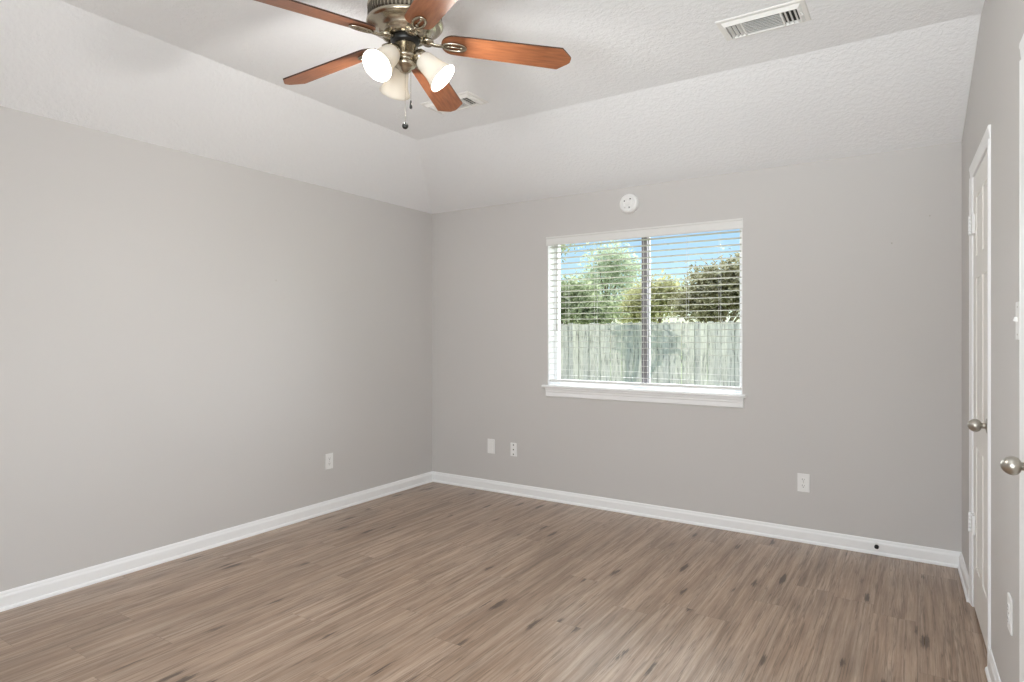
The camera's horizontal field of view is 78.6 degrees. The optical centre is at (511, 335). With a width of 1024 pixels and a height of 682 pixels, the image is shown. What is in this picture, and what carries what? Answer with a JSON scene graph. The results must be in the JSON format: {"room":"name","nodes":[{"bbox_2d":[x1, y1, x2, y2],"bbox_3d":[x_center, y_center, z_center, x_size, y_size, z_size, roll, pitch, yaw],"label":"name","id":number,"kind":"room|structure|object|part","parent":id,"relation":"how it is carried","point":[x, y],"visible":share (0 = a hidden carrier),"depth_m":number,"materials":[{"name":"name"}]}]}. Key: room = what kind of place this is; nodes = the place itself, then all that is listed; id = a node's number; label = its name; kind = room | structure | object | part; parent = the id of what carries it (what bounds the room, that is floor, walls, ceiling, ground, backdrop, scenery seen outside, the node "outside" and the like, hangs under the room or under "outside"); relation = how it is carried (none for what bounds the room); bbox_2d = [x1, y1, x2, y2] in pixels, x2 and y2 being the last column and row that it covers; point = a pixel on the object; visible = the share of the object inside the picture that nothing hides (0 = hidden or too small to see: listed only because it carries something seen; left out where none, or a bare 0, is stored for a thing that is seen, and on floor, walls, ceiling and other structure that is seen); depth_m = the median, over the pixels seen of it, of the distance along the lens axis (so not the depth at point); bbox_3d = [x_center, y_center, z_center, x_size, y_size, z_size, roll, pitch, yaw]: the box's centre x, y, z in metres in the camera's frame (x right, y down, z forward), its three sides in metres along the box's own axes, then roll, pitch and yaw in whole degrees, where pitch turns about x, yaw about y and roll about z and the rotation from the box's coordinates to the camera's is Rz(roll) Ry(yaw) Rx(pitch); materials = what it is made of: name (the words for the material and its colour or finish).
{"room":"empty bedroom","nodes":[
{"label":"empty bedroom","id":0,"kind":"room"},
{"bbox_2d":[0,106,431,591],"bbox_3d":[-2.179,-0.050,3.607,0.140,2.960,5.405,0,0,33],"label":"wall","id":1,"kind":"structure","parent":0,"point":[160,386],"depth_m":3.77,"materials":[{"name":"paint"}]},
{"bbox_2d":[0,471,432,611],"bbox_3d":[-2.112,1.284,3.563,0.020,0.091,5.125,0,0,33],"label":"baseboard","id":2,"kind":"structure","parent":1,"relation":"attached to","point":[12,598],"depth_m":3.77,"materials":[{"name":"white wood"}]},
{"bbox_2d":[325,453,332,469],"bbox_3d":[-1.375,0.946,4.712,0.009,0.117,0.072,0,0,33],"label":"wall outlet","id":3,"kind":"object","parent":1,"relation":"attached to","point":[328,457],"visible":1,"depth_m":4.71,"materials":[{"name":"white plastic"}]},
{"bbox_2d":[0,0,984,213],"bbox_3d":[-0.272,-1.310,2.312,4.470,0.400,5.225,0,0,33],"label":"ceiling","id":4,"kind":"structure","parent":0,"point":[649,91],"depth_m":3.37,"materials":[{"name":"white paint"}]},
{"bbox_2d":[254,0,570,128],"bbox_3d":[-0.467,-1.117,2.479,1.232,0.607,1.266,0,0,33],"label":"ceiling fan","id":5,"kind":"object","parent":4,"relation":"hanging from","point":[405,25],"visible":1,"depth_m":2.44,"materials":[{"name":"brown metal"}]},
{"bbox_3d":[-0.715,-1.138,2.190,0.523,0.006,0.128,-5,16,-43],"label":"blade","id":6,"kind":"part","parent":5,"relation":"part of","materials":[{"name":"brown wood"}]},
{"bbox_3d":[-0.773,-1.138,2.659,0.523,0.006,0.128,-5,10,29],"label":"blade","id":7,"kind":"part","parent":5,"relation":"part of","materials":[{"name":"brown wood"}]},
{"bbox_3d":[-0.481,-1.049,2.375,0.128,0.128,0.118,0,44,34],"label":"lamp shade","id":8,"kind":"part","parent":5,"relation":"part of","materials":[{"name":"white glass"}]},
{"bbox_3d":[-0.476,-1.058,2.383,0.046,0.046,0.061,0,44,34],"label":"bulb","id":9,"kind":"part","parent":5,"relation":"part of","materials":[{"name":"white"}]},
{"bbox_3d":[-0.468,-1.049,2.562,0.128,0.128,0.118,0,-44,-26],"label":"lamp shade","id":10,"kind":"part","parent":5,"relation":"part of","materials":[{"name":"white glass"}]},
{"bbox_2d":[391,43,401,55],"bbox_3d":[-0.446,-1.110,2.427,0.058,0.058,0.071,0,44,34],"label":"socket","id":11,"kind":"object","parent":5,"relation":"attached to","point":[397,46],"depth_m":2.40,"materials":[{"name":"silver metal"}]},
{"bbox_2d":[413,49,425,62],"bbox_3d":[-0.375,-1.110,2.462,0.071,0.058,0.058,44,3,3],"label":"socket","id":12,"kind":"object","parent":5,"relation":"attached to","point":[418,54],"depth_m":2.43,"materials":[{"name":"silver metal"}]},
{"bbox_3d":[-0.250,-1.138,2.100,0.128,0.006,0.523,14,-2,-25],"label":"blade","id":13,"kind":"part","parent":5,"relation":"part of","materials":[{"name":"brown wood"}]},
{"bbox_3d":[-0.312,-1.049,2.457,0.118,0.128,0.128,44,3,3],"label":"lamp shade","id":14,"kind":"part","parent":5,"relation":"part of","materials":[{"name":"white glass"}]},
{"bbox_3d":[-0.344,-1.138,2.860,0.128,0.006,0.523,-13,-6,10],"label":"blade","id":15,"kind":"part","parent":5,"relation":"part of","materials":[{"name":"brown wood"}]},
{"bbox_3d":[-0.021,-1.138,2.514,0.523,0.006,0.128,4,-13,-7],"label":"blade","id":16,"kind":"part","parent":5,"relation":"part of","materials":[{"name":"brown wood"}]},
{"bbox_2d":[420,91,488,113],"bbox_3d":[-0.354,-1.405,3.822,0.370,0.031,0.210,0,0,33],"label":"ceiling vent","id":17,"kind":"object","parent":4,"relation":"in","point":[468,99],"visible":0.62,"depth_m":3.79,"materials":[{"name":"white metal"}]},
{"bbox_2d":[715,0,810,40],"bbox_3d":[1.132,-1.405,2.823,0.370,0.031,0.210,0,0,33],"label":"ceiling vent","id":18,"kind":"object","parent":4,"relation":"in","point":[794,12],"visible":1,"depth_m":2.80,"materials":[{"name":"white metal"}]},
{"bbox_2d":[0,482,987,681],"bbox_3d":[-0.329,1.390,2.408,4.670,0.120,5.525,0,0,33],"label":"floor","id":19,"kind":"structure","parent":0,"point":[432,581],"depth_m":3.05,"materials":[{"name":"brown laminate"}]},
{"bbox_2d":[432,142,961,551],"bbox_3d":[1.189,-0.050,4.567,4.470,2.960,0.150,0,0,33],"label":"wall","id":20,"kind":"structure","parent":0,"point":[852,337],"depth_m":4.13,"materials":[{"name":"paint"}]},
{"bbox_2d":[488,439,494,453],"bbox_3d":[-0.179,0.948,5.360,0.074,0.124,0.008,0,0,33],"label":"wall plate","id":21,"kind":"object","parent":20,"relation":"attached to","point":[491,442],"visible":1,"depth_m":5.35,"materials":[{"name":"white plastic"}]},
{"bbox_2d":[510,443,516,456],"bbox_3d":[0.013,0.954,5.235,0.062,0.112,0.008,0,0,33],"label":"jack plate","id":22,"kind":"object","parent":20,"relation":"attached to","point":[513,446],"visible":1,"depth_m":5.23,"materials":[{"name":"white plastic"}]},
{"bbox_2d":[620,194,638,213],"bbox_3d":[0.868,-0.983,4.662,0.146,0.146,0.040,0,0,33],"label":"smoke detector","id":23,"kind":"object","parent":20,"relation":"attached to","point":[629,203],"visible":1,"depth_m":4.64,"materials":[{"name":"white plastic"}]},
{"bbox_2d":[541,229,745,407],"bbox_3d":[0.950,-0.150,4.699,1.577,1.282,0.187,0,0,33],"label":"window","id":24,"kind":"structure","parent":20,"relation":"in","point":[651,394],"depth_m":4.72,"materials":[{"name":"white plastic"}]},
{"bbox_3d":[0.935,0.409,4.676,1.577,0.020,0.133,0,0,33],"label":"sill","id":25,"kind":"part","parent":24,"relation":"part of","materials":[{"name":"white wood"}]},
{"bbox_2d":[546,218,742,389],"bbox_3d":[0.935,-0.210,4.673,1.530,1.167,0.075,0,0,33],"label":"window blind","id":26,"kind":"object","parent":24,"relation":"attached to","point":[729,224],"visible":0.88,"depth_m":4.59,"materials":[{"name":"white plastic"}]},
{"bbox_3d":[0.944,0.363,4.680,1.495,0.020,0.052,0,0,33],"label":"rail","id":27,"kind":"part","parent":26,"relation":"part of","materials":[{"name":"white plastic"}]},
{"bbox_3d":[1.256,-0.188,4.478,0.002,1.103,0.054,0,0,33],"label":"ladder cord","id":28,"kind":"part","parent":26,"relation":"part of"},
{"bbox_2d":[432,471,960,567],"bbox_3d":[0.917,1.284,4.642,3.932,0.091,0.020,0,0,33],"label":"baseboard","id":29,"kind":"structure","parent":20,"relation":"attached to","point":[942,557],"depth_m":4.29,"materials":[{"name":"white wood"}]},
{"bbox_2d":[797,473,809,492],"bbox_3d":[1.875,0.948,4.028,0.072,0.117,0.009,0,0,33],"label":"wall outlet","id":30,"kind":"object","parent":20,"relation":"attached to","point":[803,480],"visible":1,"depth_m":4.03,"materials":[{"name":"white plastic"}]},
{"bbox_2d":[962,0,1023,681],"bbox_3d":[1.280,-0.050,1.339,0.140,2.960,5.475,0,0,32],"label":"wall","id":31,"kind":"structure","parent":0,"point":[993,99],"depth_m":2.30,"materials":[{"name":"paint"}]},
{"bbox_2d":[958,552,968,601],"bbox_3d":[2.421,1.284,3.353,0.020,0.091,0.550,0,0,31],"label":"baseboard","id":32,"kind":"structure","parent":31,"relation":"attached to","point":[962,570],"depth_m":3.33,"materials":[{"name":"white wood"}]},
{"bbox_2d":[967,152,986,648],"bbox_3d":[2.088,0.272,2.819,0.109,2.088,0.653,0,0,32],"label":"door","id":33,"kind":"structure","parent":31,"relation":"in","point":[977,223],"depth_m":2.78,"materials":[{"name":"white paint"}]},
{"bbox_3d":[1.924,0.372,2.587,0.072,0.066,0.066,0,0,32],"label":"knob","id":34,"kind":"part","parent":33,"relation":"part of","materials":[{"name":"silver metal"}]},
{"bbox_2d":[969,124,990,653],"bbox_3d":[2.114,0.247,2.788,0.069,2.166,0.752,0,0,32],"label":"door frame","id":35,"kind":"structure","parent":31,"relation":"attached to","point":[985,144],"depth_m":2.92,"materials":[{"name":"white wood"}]},
{"bbox_2d":[985,649,1000,681],"bbox_3d":[1.695,1.284,2.169,0.020,0.091,0.733,0,0,32],"label":"baseboard","id":36,"kind":"structure","parent":31,"relation":"attached to","point":[991,671],"depth_m":2.40,"materials":[{"name":"white wood"}]},
{"bbox_2d":[1007,592,1012,635],"bbox_3d":[1.628,0.910,2.049,0.009,0.117,0.072,0,0,32],"label":"wall outlet","id":37,"kind":"object","parent":31,"relation":"attached to","point":[1009,598],"visible":1,"depth_m":2.04,"materials":[{"name":"white plastic"}]},
{"bbox_2d":[1000,456,1023,474],"bbox_3d":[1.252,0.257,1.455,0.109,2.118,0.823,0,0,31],"label":"door knob","id":38,"kind":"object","parent":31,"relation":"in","point":[1011,465],"depth_m":1.75,"materials":[{"name":"silver metal"}]},
{"bbox_2d":[1013,301,1018,339],"bbox_3d":[1.537,-0.045,1.908,0.017,0.117,0.072,0,0,32],"label":"light switch","id":39,"kind":"object","parent":31,"relation":"attached to","point":[1016,319],"visible":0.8,"depth_m":1.90,"materials":[{"name":"white plastic"}]},
{"bbox_3d":[1.542,-0.045,1.905,0.006,0.117,0.072,0,0,32],"label":"plate","id":40,"kind":"part","parent":39,"relation":"part of","materials":[{"name":"white plastic"}]},
{"bbox_2d":[1019,34,1023,681],"bbox_3d":[1.301,0.232,1.461,0.069,2.196,0.887,0,0,32],"label":"door frame","id":41,"kind":"structure","parent":31,"relation":"attached to","point":[1021,44],"depth_m":1.83,"materials":[{"name":"white wood"}]},
{"label":"outside","id":42,"kind":"structure","parent":0,"visible":0},
{"bbox_2d":[681,352,707,384],"bbox_3d":[11.294,1.680,31.231,75.000,0.100,55.295,0,0,33],"label":"ground","id":43,"kind":"structure","parent":42,"point":[681,352],"depth_m":29.15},
{"bbox_2d":[561,244,585,262],"bbox_3d":[0.606,-0.442,13.932,2.232,4.152,1.506,0,0,33],"label":"tree","id":44,"kind":"object","parent":43,"relation":"on","point":[564,248],"visible":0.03,"depth_m":13.52,"materials":[{"name":"green plant"}]},
{"bbox_2d":[561,274,630,326],"bbox_3d":[1.695,-0.088,18.228,3.642,3.448,2.102,0,0,33],"label":"tree","id":45,"kind":"object","parent":43,"relation":"on","point":[584,318],"visible":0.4,"depth_m":17.58,"materials":[{"name":"green plant"}]},
{"bbox_2d":[570,240,652,321],"bbox_3d":[3.958,-1.200,24.853,4.139,5.667,2.772,0,0,33],"label":"tree","id":46,"kind":"object","parent":43,"relation":"on","point":[621,256],"visible":0.48,"depth_m":24.55,"materials":[{"name":"green plant"}]},
{"bbox_2d":[561,321,739,392],"bbox_3d":[2.656,0.780,15.065,22.078,2.200,0.183,0,0,33],"label":"wooden fence","id":47,"kind":"object","parent":43,"relation":"on","point":[626,346],"visible":0.18,"depth_m":14.53,"materials":[{"name":"grey wood"}]},
{"bbox_3d":[1.725,0.830,15.723,0.090,2.100,0.090,0,0,33],"label":"post","id":48,"kind":"part","parent":47,"relation":"part of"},
{"bbox_2d":[612,269,692,323],"bbox_3d":[4.417,-0.224,19.826,2.960,3.718,2.140,0,0,33],"label":"tree","id":49,"kind":"object","parent":43,"relation":"on","point":[667,283],"visible":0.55,"depth_m":19.42,"materials":[{"name":"green plant"}]},
{"bbox_2d":[663,248,739,328],"bbox_3d":[5.824,-0.314,16.491,3.658,3.898,2.050,0,0,33],"label":"tree","id":50,"kind":"object","parent":43,"relation":"on","point":[710,314],"visible":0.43,"depth_m":16.43,"materials":[{"name":"green plant"}]}
]}

